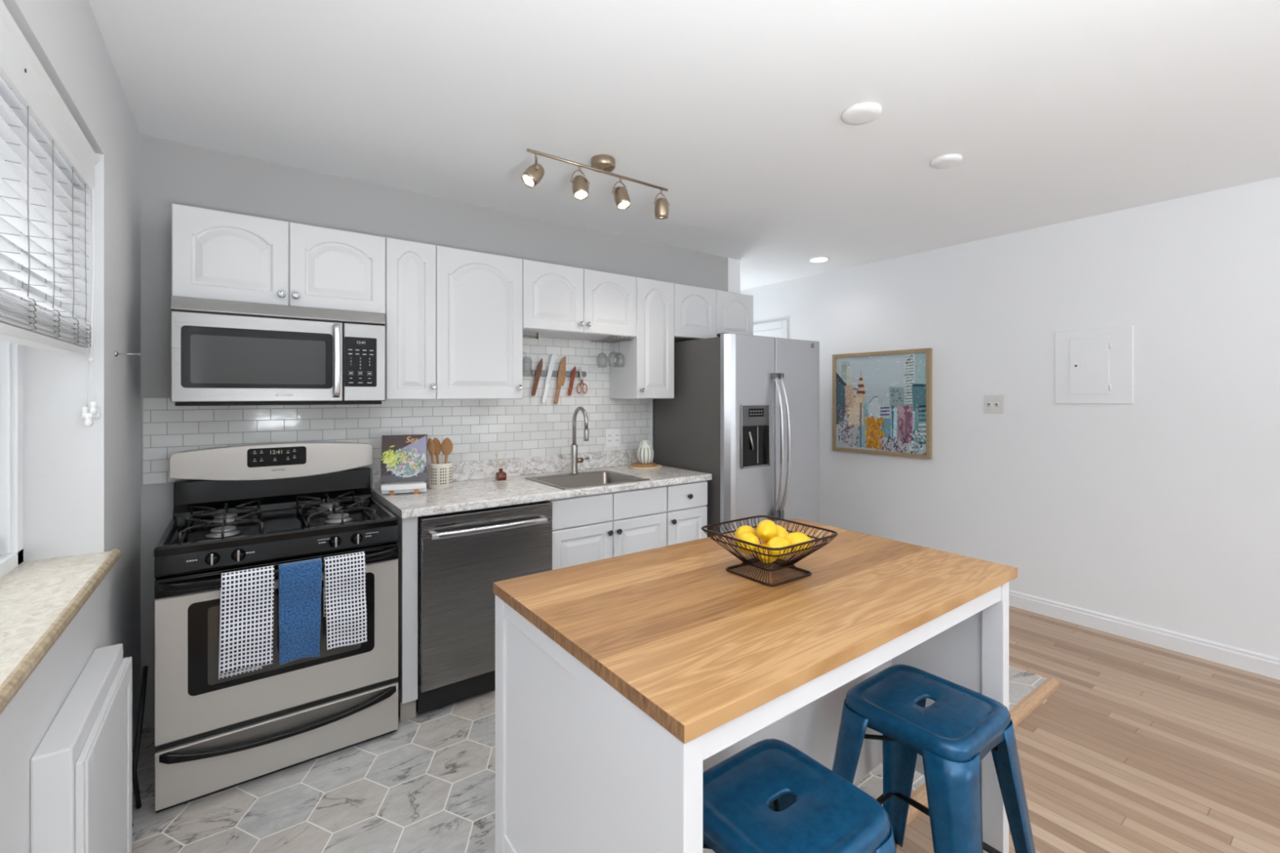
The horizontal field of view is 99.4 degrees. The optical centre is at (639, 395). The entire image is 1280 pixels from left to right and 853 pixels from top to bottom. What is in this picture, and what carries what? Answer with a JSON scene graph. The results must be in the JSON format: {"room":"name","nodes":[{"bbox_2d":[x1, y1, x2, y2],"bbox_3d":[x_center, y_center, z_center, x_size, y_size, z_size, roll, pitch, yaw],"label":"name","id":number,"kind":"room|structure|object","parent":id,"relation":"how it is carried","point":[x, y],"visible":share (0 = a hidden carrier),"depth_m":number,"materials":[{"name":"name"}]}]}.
{"room":"kitchen","nodes":[
{"label":"kitchen","id":0,"kind":"room"},
{"bbox_2d":[0,0,140,852],"bbox_3d":[-0.381,0.210,-0.315,0.297,2.607,6.200,0,0,-36],"label":"wall","id":1,"kind":"structure","parent":0,"point":[82,482],"depth_m":1.64,"materials":[{"name":"white paint"}]},
{"bbox_2d":[0,216,23,578],"bbox_3d":[-1.370,-0.129,0.928,0.090,1.225,1.534,0,0,-36],"label":"window","id":2,"kind":"structure","parent":1,"relation":"in","point":[11,354],"depth_m":1.52,"materials":[{"name":"glass"}]},
{"bbox_2d":[0,0,101,426],"bbox_3d":[-1.230,-0.315,1.029,0.079,0.814,1.512,0,0,-36],"label":"window blind","id":3,"kind":"object","parent":1,"relation":"attached to","point":[43,148],"visible":1,"depth_m":1.27,"materials":[{"name":"white plastic"}]},
{"bbox_2d":[0,548,120,715],"bbox_3d":[-1.274,0.500,1.003,0.252,0.036,1.582,0,0,-36],"label":"window sill","id":4,"kind":"structure","parent":1,"relation":"attached to","point":[39,599],"depth_m":1.25,"materials":[{"name":"beige stone"}]},
{"bbox_2d":[30,644,132,852],"bbox_3d":[-1.365,1.074,1.350,0.081,0.690,0.590,0,0,-36],"label":"radiator cover","id":5,"kind":"object","parent":1,"relation":"attached to","point":[81,769],"visible":1,"depth_m":1.24,"materials":[{"name":"white paint"}]},
{"bbox_2d":[114,350,140,356],"bbox_3d":[-1.730,-0.139,1.833,0.063,0.022,0.022,0,0,-36],"label":"wall hook","id":6,"kind":"object","parent":1,"relation":"attached to","point":[116,353],"visible":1,"depth_m":1.83,"materials":[{"name":"silver metal"}]},
{"bbox_2d":[140,134,728,727],"bbox_3d":[-0.931,0.210,3.211,3.935,2.607,0.140,0,0,-36],"label":"wall","id":7,"kind":"structure","parent":0,"point":[174,172],"depth_m":2.58,"materials":[{"name":"grey paint"}]},
{"bbox_2d":[171,203,385,313],"bbox_3d":[-1.581,-0.558,2.429,0.760,0.364,0.352,0,0,-36],"label":"upper cabinet","id":8,"kind":"object","parent":7,"relation":"attached to","point":[216,255],"visible":0.94,"depth_m":2.28,"materials":[{"name":"white wood"}]},
{"bbox_2d":[170,295,385,405],"bbox_3d":[-1.559,-0.167,2.389,0.742,0.415,0.442,0,0,-36],"label":"microwave","id":9,"kind":"object","parent":8,"relation":"attached to","point":[224,353],"visible":1,"depth_m":2.21,"materials":[{"name":"silver metal"}]},
{"bbox_2d":[142,335,650,484],"bbox_3d":[-1.006,-0.004,3.064,2.670,0.755,0.008,0,0,-36],"label":"backsplash","id":10,"kind":"structure","parent":7,"relation":"attached to","point":[477,429],"depth_m":3.04,"materials":[{"name":"white tile"}]},
{"bbox_2d":[384,237,436,399],"bbox_3d":[-1.181,-0.359,2.722,0.227,0.762,0.352,0,0,-36],"label":"upper cabinet","id":11,"kind":"object","parent":7,"relation":"attached to","point":[410,325],"visible":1,"depth_m":2.60,"materials":[{"name":"white wood"}]},
{"bbox_2d":[435,245,522,399],"bbox_3d":[-0.904,-0.359,2.924,0.455,0.762,0.352,0,0,-36],"label":"upper cabinet","id":12,"kind":"object","parent":7,"relation":"attached to","point":[479,295],"visible":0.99,"depth_m":2.80,"materials":[{"name":"white wood"}]},
{"bbox_2d":[372,448,639,488],"bbox_3d":[-0.648,0.427,3.313,1.798,0.106,0.014,0,0,-36],"label":"backsplash","id":13,"kind":"structure","parent":7,"relation":"attached to","point":[487,468],"depth_m":3.29,"materials":[{"name":"laminate"}]},
{"bbox_2d":[530,369,586,377],"bbox_3d":[-0.506,-0.136,3.413,0.382,0.036,0.020,0,0,-36],"label":"rack","id":14,"kind":"object","parent":7,"relation":"attached to","point":[544,373],"visible":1,"depth_m":3.39,"materials":[{"name":"silver metal"}]},
{"bbox_2d":[531,358,542,395],"bbox_3d":[-0.625,-0.111,3.302,0.072,0.230,0.012,0,0,-36],"label":"knife","id":15,"kind":"object","parent":14,"relation":"attached to","point":[538,372],"visible":1,"depth_m":3.30,"materials":[{"name":"brown wood"}]},
{"bbox_2d":[541,353,556,403],"bbox_3d":[-0.560,-0.104,3.350,0.099,0.310,0.012,0,0,-36],"label":"knife","id":16,"kind":"object","parent":14,"relation":"hanging from","point":[553,358],"visible":1,"depth_m":3.35,"materials":[{"name":"white"}]},
{"bbox_2d":[554,356,566,404],"bbox_3d":[-0.499,-0.094,3.395,0.083,0.302,0.012,0,0,-36],"label":"bread knife","id":17,"kind":"object","parent":14,"relation":"in","point":[562,371],"visible":1,"depth_m":3.39,"materials":[{"name":"brown wood"}]},
{"bbox_2d":[568,366,576,395],"bbox_3d":[-0.431,-0.091,3.444,0.057,0.190,0.012,0,0,-36],"label":"paring knife","id":18,"kind":"object","parent":14,"relation":"attached to","point":[573,374],"visible":1,"depth_m":3.44,"materials":[{"name":"red wood"}]},
{"bbox_2d":[576,366,587,393],"bbox_3d":[-0.373,-0.100,3.487,0.081,0.181,0.010,0,0,-36],"label":"scissors","id":19,"kind":"object","parent":14,"relation":"hanging from","point":[580,371],"visible":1,"depth_m":3.48,"materials":[{"name":"red metal"}]},
{"bbox_2d":[522,258,636,341],"bbox_3d":[-0.412,-0.533,3.284,0.760,0.414,0.352,0,0,-36],"label":"upper cabinet","id":20,"kind":"object","parent":7,"relation":"attached to","point":[559,301],"depth_m":3.14,"materials":[{"name":"white wood"}]},
{"bbox_2d":[591,336,633,343],"bbox_3d":[-0.184,-0.354,3.464,0.172,0.017,0.264,0,0,-36],"label":"stemware rack","id":21,"kind":"object","parent":20,"relation":"attached to","point":[615,340],"visible":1,"depth_m":3.44,"materials":[{"name":"silver metal"}]},
{"bbox_2d":[605,428,620,447],"bbox_3d":[-0.181,0.287,3.657,0.120,0.122,0.009,0,0,-36],"label":"wall outlet","id":22,"kind":"object","parent":7,"relation":"attached to","point":[612,436],"visible":1,"depth_m":3.65,"materials":[{"name":"white plastic"}]},
{"bbox_2d":[607,432,611,443],"bbox_3d":[-0.204,0.287,3.638,0.034,0.070,0.004,0,0,-36],"label":"receptacle","id":23,"kind":"object","parent":22,"relation":"attached to","point":[609,434],"depth_m":3.64,"materials":[{"name":"white plastic"}]},
{"bbox_2d":[614,432,619,443],"bbox_3d":[-0.156,0.287,3.674,0.034,0.070,0.004,0,0,-36],"label":"receptacle","id":24,"kind":"object","parent":22,"relation":"attached to","point":[616,434],"depth_m":3.67,"materials":[{"name":"white plastic"}]},
{"bbox_2d":[609,277,674,399],"bbox_3d":[0.018,-0.359,3.599,0.303,0.762,0.352,0,0,-36],"label":"upper cabinet","id":25,"kind":"object","parent":7,"relation":"attached to","point":[642,367],"visible":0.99,"depth_m":3.49,"materials":[{"name":"white wood"}]},
{"bbox_2d":[650,398,653,462],"bbox_3d":[0.080,0.245,3.858,0.020,0.470,0.010,0,0,-36],"label":"trim","id":26,"kind":"structure","parent":7,"relation":"attached to","point":[651,399],"depth_m":3.85,"materials":[{"name":"white paint"}]},
{"bbox_2d":[674,283,753,342],"bbox_3d":[0.440,-0.563,3.926,0.760,0.354,0.324,0,0,-36],"label":"upper cabinet","id":27,"kind":"object","parent":7,"relation":"attached to","point":[700,313],"visible":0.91,"depth_m":3.76,"materials":[{"name":"white wood"}]},
{"bbox_2d":[88,0,1279,290],"bbox_3d":[0.924,-1.143,1.756,5.210,0.100,8.400,0,0,-36],"label":"ceiling","id":28,"kind":"structure","parent":0,"point":[1055,112],"depth_m":2.05,"materials":[{"name":"white paint"}]},
{"bbox_2d":[521,148,669,219],"bbox_3d":[-0.173,-0.987,2.514,0.799,0.211,0.112,0,0,-36],"label":"track light","id":29,"kind":"object","parent":28,"relation":"attached to","point":[533,175],"visible":1,"depth_m":2.47,"materials":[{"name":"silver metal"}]},
{"bbox_2d":[808,257,829,262],"bbox_3d":[1.439,-1.089,4.363,0.156,0.009,0.156,0,0,-36],"label":"recessed light","id":30,"kind":"object","parent":28,"relation":"in","point":[815,259],"visible":1,"depth_m":4.35,"materials":[{"name":"white plastic"}]},
{"bbox_2d":[841,102,881,124],"bbox_3d":[0.855,-1.082,2.096,0.144,0.022,0.144,0,0,-36],"label":"ceiling disc","id":31,"kind":"object","parent":28,"relation":"attached to","point":[865,113],"visible":1,"depth_m":2.07,"materials":[{"name":"white plastic"}]},
{"bbox_2d":[930,153,962,168],"bbox_3d":[1.422,-1.082,2.519,0.128,0.022,0.128,0,0,-36],"label":"ceiling disc","id":32,"kind":"object","parent":28,"relation":"attached to","point":[946,161],"visible":1,"depth_m":2.49,"materials":[{"name":"white plastic"}]},
{"bbox_2d":[132,605,1279,852],"bbox_3d":[0.924,1.454,1.756,5.210,0.120,8.400,0,0,-36],"label":"floor","id":33,"kind":"structure","parent":0,"point":[1140,747],"depth_m":2.00,"materials":[{"name":"brown wood"}]},
{"bbox_2d":[132,666,147,826],"bbox_3d":[-1.697,1.178,1.823,0.036,0.418,0.306,0,0,-32],"label":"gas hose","id":34,"kind":"object","parent":33,"relation":"on","point":[144,681],"visible":0.52,"depth_m":1.83,"materials":[{"name":"black"}]},
{"bbox_2d":[153,441,399,813],"bbox_3d":[-1.476,0.808,2.252,0.770,1.172,0.740,0,0,-36],"label":"gas stove","id":35,"kind":"object","parent":33,"relation":"on","point":[242,507],"visible":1,"depth_m":2.05,"materials":[{"name":"silver metal"}]},
{"bbox_2d":[218,564,274,679],"bbox_3d":[-1.366,0.784,1.886,0.156,0.356,0.055,0,0,-36],"label":"dish towel","id":36,"kind":"object","parent":35,"relation":"hanging from","point":[246,596],"visible":1,"depth_m":1.87,"materials":[{"name":"white fabric"}]},
{"bbox_2d":[153,497,399,556],"bbox_3d":[-1.470,0.516,2.247,0.756,0.032,0.609,0,0,-36],"label":"cooktop","id":37,"kind":"object","parent":35,"relation":"in","point":[285,522],"depth_m":2.14,"materials":[{"name":"black metal"}]},
{"bbox_2d":[278,558,321,665],"bbox_3d":[-1.239,0.784,1.980,0.132,0.354,0.054,0,0,-36],"label":"dish towel","id":38,"kind":"object","parent":35,"relation":"hanging from","point":[300,583],"visible":1,"depth_m":1.96,"materials":[{"name":"blue fabric"}]},
{"bbox_2d":[323,551,367,649],"bbox_3d":[-1.120,0.779,2.067,0.141,0.344,0.056,0,0,-36],"label":"dish towel","id":39,"kind":"object","parent":35,"relation":"hanging from","point":[344,602],"visible":1,"depth_m":2.05,"materials":[{"name":"white fabric"}]},
{"bbox_2d":[373,497,417,721],"bbox_3d":[-1.158,0.957,2.555,0.063,0.874,0.610,0,0,-36],"label":"filler panel","id":40,"kind":"object","parent":33,"relation":"on","point":[407,678],"visible":0.45,"depth_m":2.31,"materials":[{"name":"white wood"}]},
{"bbox_2d":[416,500,552,714],"bbox_3d":[-0.847,0.949,2.713,0.616,0.850,0.704,0,0,-36],"label":"dishwasher","id":41,"kind":"object","parent":33,"relation":"on","point":[461,554],"visible":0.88,"depth_m":2.42,"materials":[{"name":"black"}]},
{"bbox_2d":[547,485,666,569],"bbox_3d":[-0.317,0.957,3.147,0.744,0.874,0.648,0,0,-36],"label":"base cabinet","id":42,"kind":"object","parent":33,"relation":"on","point":[598,526],"visible":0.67,"depth_m":2.88,"materials":[{"name":"white wood"}]},
{"bbox_2d":[371,465,711,519],"bbox_3d":[-0.471,0.498,3.051,1.773,0.036,0.658,0,0,-36],"label":"countertop","id":43,"kind":"structure","parent":42,"relation":"on","point":[484,493],"depth_m":2.71,"materials":[{"name":"stone"}]},
{"bbox_2d":[381,480,426,494],"bbox_3d":[-1.161,0.385,2.680,0.200,0.190,0.162,0,0,-20],"label":"cookbook stand","id":44,"kind":"object","parent":43,"relation":"on","point":[390,488],"visible":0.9,"depth_m":2.62,"materials":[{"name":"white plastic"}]},
{"bbox_2d":[380,434,426,483],"bbox_3d":[-1.160,0.310,2.674,0.207,0.227,0.084,0,0,-20],"label":"cookbook","id":45,"kind":"object","parent":44,"relation":"on","point":[403,457],"visible":1,"depth_m":2.66,"materials":[{"name":"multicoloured paper"}]},
{"bbox_2d":[428,461,453,488],"bbox_3d":[-1.040,0.415,2.831,0.121,0.129,0.122,0,0,-36],"label":"utensil crock","id":46,"kind":"object","parent":43,"relation":"on","point":[441,474],"visible":0.95,"depth_m":2.78,"materials":[{"name":"beige ceramic"}]},
{"bbox_2d":[426,438,435,463],"bbox_3d":[-1.077,0.346,2.814,0.049,0.249,0.020,0,0,-26],"label":"wooden spoon","id":47,"kind":"object","parent":46,"relation":"in","point":[430,445],"visible":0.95,"depth_m":2.81,"materials":[{"name":"brown wood"}]},
{"bbox_2d":[426,438,435,455],"bbox_3d":[-1.081,0.266,2.812,0.038,0.090,0.017,0,0,-36],"label":"spoon bowl","id":48,"kind":"object","parent":47,"relation":"on","point":[430,445],"depth_m":2.81,"materials":[{"name":"brown wood"}]},
{"bbox_2d":[432,437,440,463],"bbox_3d":[-1.065,0.346,2.840,0.052,0.250,0.020,0,0,-36],"label":"wooden spoon","id":49,"kind":"object","parent":46,"relation":"in","point":[437,442],"visible":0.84,"depth_m":2.84,"materials":[{"name":"brown wood"}]},
{"bbox_2d":[432,437,440,454],"bbox_3d":[-1.064,0.266,2.838,0.052,0.090,0.016,0,0,-36],"label":"spoon bowl","id":50,"kind":"object","parent":49,"relation":"on","point":[437,442],"depth_m":2.84,"materials":[{"name":"brown wood"}]},
{"bbox_2d":[440,437,453,463],"bbox_3d":[-1.007,0.345,2.827,0.058,0.250,0.019,0,0,3],"label":"wooden spoon","id":51,"kind":"object","parent":46,"relation":"in","point":[446,446],"visible":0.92,"depth_m":2.82,"materials":[{"name":"brown wood"}]},
{"bbox_2d":[440,437,453,454],"bbox_3d":[-1.006,0.266,2.825,0.060,0.090,0.017,0,0,-9],"label":"spoon bowl","id":52,"kind":"object","parent":51,"relation":"on","point":[446,446],"depth_m":2.82,"materials":[{"name":"brown wood"}]},
{"bbox_2d":[491,478,510,482],"bbox_3d":[-0.781,0.477,3.048,0.100,0.006,0.100,0,0,-36],"label":"tray","id":53,"kind":"object","parent":43,"relation":"on","point":[507,479],"visible":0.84,"depth_m":3.03,"materials":[{"name":"beige"}]},
{"bbox_2d":[495,453,506,480],"bbox_3d":[-0.782,0.400,3.047,0.065,0.151,0.049,0,0,-36],"label":"reed diffuser","id":54,"kind":"object","parent":53,"relation":"on","point":[500,475],"visible":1,"depth_m":3.04,"materials":[{"name":"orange glass"}]},
{"bbox_2d":[495,468,506,480],"bbox_3d":[-0.781,0.444,3.048,0.049,0.064,0.049,0,0,-36],"label":"bottle","id":55,"kind":"object","parent":54,"relation":"on","point":[500,475],"depth_m":3.03,"materials":[{"name":"red glass"}]},
{"bbox_2d":[569,406,588,473],"bbox_3d":[-0.336,0.271,3.282,0.126,0.406,0.170,0,0,-36],"label":"kitchen faucet","id":56,"kind":"object","parent":43,"relation":"on","point":[575,460],"visible":1,"depth_m":3.29,"materials":[{"name":"silver metal"}]},
{"bbox_2d":[524,470,649,489],"bbox_3d":[-0.306,0.572,3.107,0.550,0.196,0.495,0,0,-36],"label":"sink","id":57,"kind":"object","parent":43,"relation":"in","point":[569,481],"visible":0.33,"depth_m":3.23,"materials":[{"name":"silver metal"}]},
{"bbox_2d":[628,464,662,469],"bbox_3d":[0.035,0.474,3.614,0.224,0.012,0.224,0,0,-36],"label":"round board","id":58,"kind":"object","parent":43,"relation":"on","point":[658,466],"visible":0.65,"depth_m":3.53,"materials":[{"name":"brown wood"}]},
{"bbox_2d":[631,462,656,466],"bbox_3d":[0.024,0.461,3.619,0.170,0.013,0.170,0,0,-36],"label":"trivet","id":59,"kind":"object","parent":58,"relation":"on","point":[637,464],"visible":0.81,"depth_m":3.56,"materials":[{"name":"brown wood"}]},
{"bbox_2d":[636,440,653,464],"bbox_3d":[0.035,0.376,3.614,0.117,0.157,0.117,0,0,-36],"label":"striped vase","id":60,"kind":"object","parent":59,"relation":"on","point":[645,452],"visible":1,"depth_m":3.58,"materials":[{"name":"white ceramic"}]},
{"bbox_2d":[665,480,707,546],"bbox_3d":[0.113,0.957,3.462,0.318,0.874,0.648,0,0,-36],"label":"base cabinet","id":61,"kind":"object","parent":33,"relation":"on","point":[686,503],"visible":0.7,"depth_m":3.21,"materials":[{"name":"white wood"}]},
{"bbox_2d":[653,333,819,537],"bbox_3d":[0.700,0.509,3.763,0.922,1.770,0.845,0,0,-36],"label":"refrigerator","id":62,"kind":"object","parent":33,"relation":"on","point":[744,411],"visible":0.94,"depth_m":3.43,"materials":[{"name":"grey metal"}]},
{"bbox_2d":[493,518,1017,852],"bbox_3d":[0.347,0.957,1.495,1.260,0.925,0.770,0,0,-36],"label":"kitchen island","id":63,"kind":"object","parent":33,"relation":"on","point":[620,681],"visible":0.73,"depth_m":1.22,"materials":[{"name":"brown wood"}]},
{"bbox_2d":[493,518,1017,743],"bbox_3d":[0.347,0.508,1.495,1.260,0.028,0.770,0,0,-36],"label":"island countertop","id":64,"kind":"structure","parent":63,"relation":"on","point":[696,645],"depth_m":1.24,"materials":[{"name":"brown wood"}]},
{"bbox_2d":[701,515,837,586],"bbox_3d":[0.357,0.434,1.515,0.286,0.119,0.286,0,0,-36],"label":"fruit bowl","id":65,"kind":"object","parent":64,"relation":"on","point":[789,562],"visible":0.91,"depth_m":1.48,"materials":[{"name":"brown metal"}]},
{"bbox_2d":[734,525,756,537],"bbox_3d":[0.305,0.404,1.563,0.068,0.058,0.068,0,0,-6],"label":"lemon","id":66,"kind":"object","parent":65,"relation":"in","point":[741,529],"visible":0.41,"depth_m":1.55,"materials":[{"name":"yellow food"}]},
{"bbox_2d":[736,532,759,554],"bbox_3d":[0.294,0.404,1.486,0.070,0.058,0.066,0,0,34],"label":"lemon","id":67,"kind":"object","parent":65,"relation":"in","point":[746,536],"visible":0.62,"depth_m":1.46,"materials":[{"name":"yellow food"}]},
{"bbox_2d":[756,541,777,563],"bbox_3d":[0.357,0.437,1.514,0.067,0.058,0.068,0,0,-9],"label":"lemon","id":68,"kind":"object","parent":65,"relation":"in","point":[771,559],"visible":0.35,"depth_m":1.49,"materials":[{"name":"yellow food"}]},
{"bbox_2d":[755,520,777,541],"bbox_3d":[0.355,0.378,1.518,0.067,0.058,0.070,0,0,-17],"label":"lemon","id":69,"kind":"object","parent":68,"relation":"on","point":[766,530],"visible":0.94,"depth_m":1.49,"materials":[{"name":"yellow food"}]},
{"bbox_2d":[766,536,791,559],"bbox_3d":[0.370,0.406,1.447,0.068,0.058,0.068,0,0,-2],"label":"lemon","id":70,"kind":"object","parent":65,"relation":"in","point":[778,541],"visible":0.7,"depth_m":1.42,"materials":[{"name":"yellow food"}]},
{"bbox_2d":[776,524,787,537],"bbox_3d":[0.396,0.405,1.570,0.070,0.058,0.066,0,0,23],"label":"lemon","id":71,"kind":"object","parent":65,"relation":"in","point":[782,532],"visible":0.23,"depth_m":1.54,"materials":[{"name":"yellow food"}]},
{"bbox_2d":[783,532,811,554],"bbox_3d":[0.430,0.407,1.496,0.069,0.058,0.067,0,0,-38],"label":"lemon","id":72,"kind":"object","parent":65,"relation":"in","point":[793,538],"visible":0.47,"depth_m":1.48,"materials":[{"name":"yellow food"}]},
{"bbox_2d":[702,737,896,852],"bbox_3d":[0.279,1.103,1.063,0.444,0.631,0.444,0,0,-36],"label":"bar stool","id":73,"kind":"object","parent":33,"relation":"on","point":[770,796],"visible":0.88,"depth_m":1.04,"materials":[{"name":"blue metal"}]},
{"bbox_2d":[831,664,1035,852],"bbox_3d":[0.741,1.103,1.409,0.444,0.631,0.444,0,0,-36],"label":"bar stool","id":74,"kind":"object","parent":33,"relation":"on","point":[953,735],"visible":0.92,"depth_m":1.36,"materials":[{"name":"blue metal"}]},
{"bbox_2d":[906,676,1060,825],"bbox_3d":[0.599,1.405,1.614,3.563,0.029,0.045,0,0,-36],"label":"trim","id":75,"kind":"structure","parent":33,"relation":"on","point":[1029,703],"depth_m":2.42,"materials":[{"name":"brown wood"}]},
{"bbox_2d":[1008,662,1048,678],"bbox_3d":[1.572,1.405,3.283,0.020,0.027,1.500,0,0,-36],"label":"trim","id":76,"kind":"structure","parent":33,"relation":"on","point":[1011,664],"depth_m":2.75,"materials":[{"name":"brown wood"}]},
{"bbox_2d":[728,257,740,293],"bbox_3d":[0.714,0.210,4.413,0.139,2.607,0.144,0,0,-36],"label":"wall","id":77,"kind":"structure","parent":0,"point":[734,265],"depth_m":4.35,"materials":[{"name":"white paint"}]},
{"bbox_2d":[740,177,1279,657],"bbox_3d":[3.044,0.210,3.059,0.150,2.607,8.000,0,0,-36],"label":"wall","id":78,"kind":"structure","parent":0,"point":[1161,509],"depth_m":3.31,"materials":[{"name":"white paint"}]},
{"bbox_2d":[753,328,781,337],"bbox_3d":[1.125,0.390,5.546,0.008,2.059,0.820,0,0,-36],"label":"door","id":79,"kind":"structure","parent":78,"relation":"in","point":[771,333],"depth_m":5.32,"materials":[{"name":"white paint"}]},
{"bbox_2d":[753,320,787,338],"bbox_3d":[1.119,0.351,5.545,0.020,2.135,0.954,0,0,-36],"label":"trim","id":80,"kind":"structure","parent":78,"relation":"attached to","point":[783,325],"depth_m":5.27,"materials":[{"name":"white paint"}]},
{"bbox_2d":[832,347,932,459],"bbox_3d":[1.938,0.062,4.410,0.037,0.833,0.835,0,0,-36],"label":"framed painting","id":81,"kind":"object","parent":78,"relation":"attached to","point":[882,400],"visible":1,"depth_m":4.37,"materials":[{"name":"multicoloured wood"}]},
{"bbox_2d":[983,395,1004,413],"bbox_3d":[2.439,0.060,3.744,0.016,0.128,0.125,0,0,-36],"label":"cable wall plate","id":82,"kind":"object","parent":78,"relation":"attached to","point":[992,403],"visible":1,"depth_m":3.74,"materials":[{"name":"white plastic"}]},
{"bbox_2d":[1054,325,1133,404],"bbox_3d":[2.754,-0.177,3.308,0.023,0.457,0.376,0,0,-36],"label":"breaker panel","id":83,"kind":"object","parent":78,"relation":"attached to","point":[1095,366],"visible":1,"depth_m":3.30,"materials":[{"name":"white paint"}]},
{"bbox_2d":[1008,589,1279,679],"bbox_3d":[3.312,1.367,2.553,0.016,0.103,6.466,0,0,-36],"label":"baseboard","id":84,"kind":"structure","parent":78,"relation":"attached to","point":[1266,665],"depth_m":3.08,"materials":[{"name":"white paint"}]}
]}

